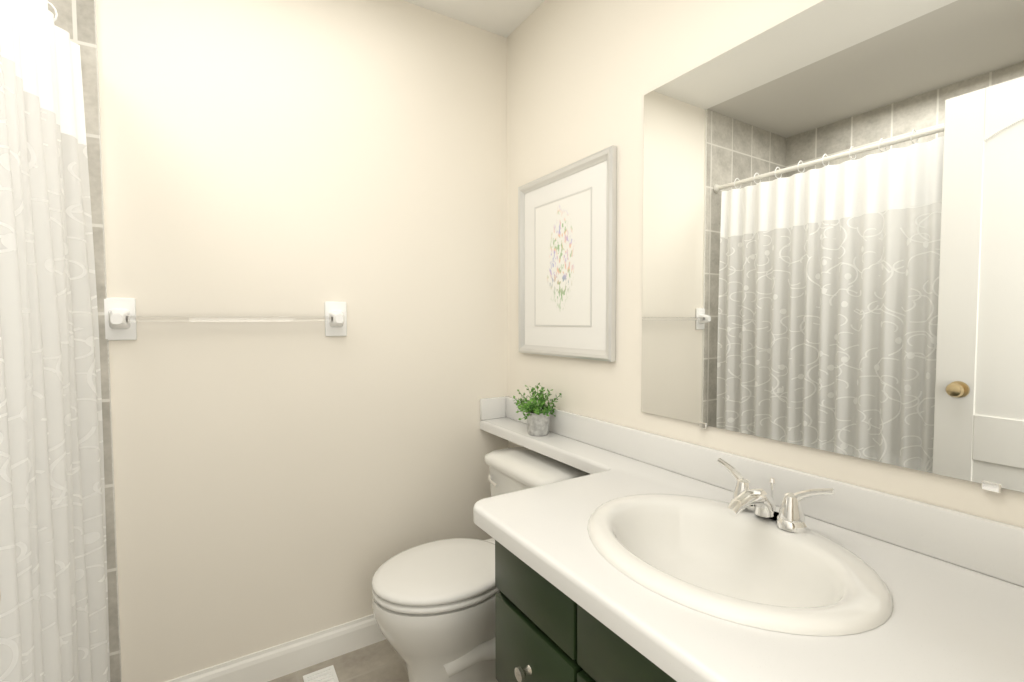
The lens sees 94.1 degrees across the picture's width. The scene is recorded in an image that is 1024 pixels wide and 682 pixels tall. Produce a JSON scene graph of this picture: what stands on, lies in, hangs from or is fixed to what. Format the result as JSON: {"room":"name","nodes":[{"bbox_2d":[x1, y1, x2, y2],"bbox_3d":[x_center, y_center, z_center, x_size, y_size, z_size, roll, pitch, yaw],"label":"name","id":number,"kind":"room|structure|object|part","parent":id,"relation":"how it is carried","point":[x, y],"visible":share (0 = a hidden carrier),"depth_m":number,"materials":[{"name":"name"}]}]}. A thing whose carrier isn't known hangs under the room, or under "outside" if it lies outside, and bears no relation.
{"room":"bathroom","nodes":[
{"label":"bathroom","id":0,"kind":"room"},
{"bbox_2d":[0,0,109,681],"bbox_3d":[-0.820,0.136,0.706,0.118,1.926,1.504,-2,3,-32],"label":"shower curtain","id":1,"kind":"object","parent":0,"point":[54,623],"visible":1,"depth_m":1.01,"materials":[{"name":"white fabric"}]},
{"bbox_2d":[96,0,507,681],"bbox_3d":[-0.986,-0.057,1.568,2.440,2.440,0.120,-2,3,-32],"label":"wall","id":2,"kind":"structure","parent":0,"point":[278,482],"depth_m":1.64,"materials":[{"name":"white paint"}]},
{"bbox_2d":[47,0,120,681],"bbox_3d":[-1.524,-0.038,1.150,0.845,2.440,0.001,-2,3,-32],"label":"tile","id":3,"kind":"structure","parent":2,"relation":"attached to","point":[75,20],"depth_m":1.35,"materials":[{"name":"beige tile"}]},
{"bbox_2d":[94,0,121,681],"bbox_3d":[-1.169,-0.049,1.377,0.002,2.440,0.012,-2,3,-32],"label":"tiled wall","id":4,"kind":"structure","parent":2,"relation":"attached to","point":[108,340],"depth_m":1.38,"materials":[{"name":"grey tile"}]},
{"bbox_2d":[104,297,346,339],"bbox_3d":[-0.873,-0.071,1.526,0.678,0.124,0.068,-2,3,-32],"label":"towel rail","id":5,"kind":"object","parent":2,"relation":"attached to","point":[122,319],"visible":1,"depth_m":1.43,"materials":[{"name":"white"}]},
{"bbox_2d":[166,614,385,681],"bbox_3d":[-0.588,1.100,1.782,1.355,0.107,0.014,-2,3,-32],"label":"baseboard","id":6,"kind":"structure","parent":2,"relation":"attached to","point":[277,661],"depth_m":1.67,"materials":[{"name":"white wood"}]},
{"bbox_2d":[268,639,408,681],"bbox_3d":[-0.139,1.216,0.261,2.440,0.001,3.320,-2,3,-32],"label":"floor","id":7,"kind":"structure","parent":0,"point":[382,661],"depth_m":1.69,"materials":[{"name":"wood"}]},
{"bbox_2d":[303,665,338,681],"bbox_3d":[-0.612,1.159,1.563,0.100,0.006,0.255,-2,3,-32],"label":"floor vent","id":8,"kind":"object","parent":7,"relation":"in","point":[327,674],"visible":1,"depth_m":1.64,"materials":[{"name":"white metal"}]},
{"bbox_2d":[372,447,589,681],"bbox_3d":[-0.121,0.795,1.603,0.688,0.729,0.432,-2,3,-32],"label":"toilet","id":9,"kind":"object","parent":7,"relation":"on","point":[433,604],"visible":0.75,"depth_m":1.45,"materials":[{"name":"white ceramic"}]},
{"bbox_3d":[-0.213,0.745,1.544,0.471,0.055,0.368,-2,3,-32],"label":"lid","id":10,"kind":"part","parent":9,"relation":"part of","materials":[{"name":"white plastic"}]},
{"bbox_3d":[-0.069,0.514,1.758,0.033,0.027,0.088,-2,3,-32],"label":"lever","id":11,"kind":"part","parent":9,"relation":"part of","materials":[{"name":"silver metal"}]},
{"bbox_3d":[0.080,0.447,1.714,0.214,0.043,0.432,-2,3,-32],"label":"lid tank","id":12,"kind":"part","parent":9,"relation":"part of","materials":[{"name":"white ceramic"}]},
{"bbox_2d":[473,520,688,681],"bbox_3d":[0.441,0.808,0.824,0.596,0.765,0.977,-2,3,-32],"label":"bathroom vanity","id":13,"kind":"object","parent":7,"relation":"on","point":[544,632],"depth_m":0.89,"materials":[{"name":"painted wood"},{"name":"metal"}]},
{"bbox_2d":[473,416,1023,681],"bbox_3d":[0.212,0.391,1.173,0.598,0.040,1.840,-2,3,-32],"label":"countertop","id":14,"kind":"structure","parent":13,"relation":"on","point":[970,628],"depth_m":0.69,"materials":[{"name":"white stone"}]},
{"bbox_2d":[513,383,560,435],"bbox_3d":[0.073,0.252,1.771,0.176,0.187,0.223,-2,3,-32],"label":"plant","id":15,"kind":"object","parent":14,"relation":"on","point":[537,410],"visible":0.98,"depth_m":1.74,"materials":[{"name":"green plant"}]},
{"bbox_3d":[0.098,0.303,1.772,0.089,0.084,0.089,-2,3,-32],"label":"pot","id":16,"kind":"part","parent":15,"relation":"part of","materials":[{"name":"concrete"}]},
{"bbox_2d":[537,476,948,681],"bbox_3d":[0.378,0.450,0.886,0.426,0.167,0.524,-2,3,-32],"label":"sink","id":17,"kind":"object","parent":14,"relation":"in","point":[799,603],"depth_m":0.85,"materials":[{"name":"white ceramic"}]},
{"bbox_2d":[709,456,840,531],"bbox_3d":[0.481,0.317,0.950,0.152,0.093,0.239,-2,3,-32],"label":"faucet","id":18,"kind":"object","parent":14,"relation":"on","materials":[{"name":"silver metal"}]},
{"bbox_2d":[404,0,544,37],"bbox_3d":[0.264,-1.233,0.412,1.475,0.001,3.320,-2,3,-32],"label":"ceiling","id":19,"kind":"structure","parent":0,"point":[505,18],"depth_m":1.87,"materials":[{"name":"white paint"}]},
{"bbox_2d":[507,0,1023,527],"bbox_3d":[0.553,-0.050,1.287,0.120,2.440,1.980,-2,3,-32],"label":"wall","id":20,"kind":"structure","parent":0,"point":[583,76],"depth_m":1.49,"materials":[{"name":"white paint"}]},
{"bbox_2d":[518,145,616,361],"bbox_3d":[0.177,-0.283,1.745,0.022,0.680,0.550,-2,3,-32],"label":"picture frame","id":21,"kind":"object","parent":20,"relation":"attached to","point":[567,261],"visible":0.96,"depth_m":1.70,"materials":[{"name":"white"}]},
{"bbox_2d":[535,189,590,325],"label":"print","id":22,"kind":"object","parent":21,"relation":"attached to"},
{"bbox_2d":[501,396,1023,587],"bbox_3d":[0.457,0.319,1.322,0.020,0.090,1.840,-2,3,-32],"label":"backsplash","id":23,"kind":"structure","parent":20,"relation":"attached to","point":[991,547],"depth_m":0.92,"materials":[{"name":"white stone"}]},
{"bbox_2d":[641,0,1023,492],"bbox_3d":[0.651,-0.232,0.995,0.009,0.943,0.993,-2,3,-32],"label":"mirror","id":24,"kind":"object","parent":20,"relation":"attached to","point":[833,225],"visible":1,"depth_m":0.95,"materials":[{"name":"clear glass"}]}
]}

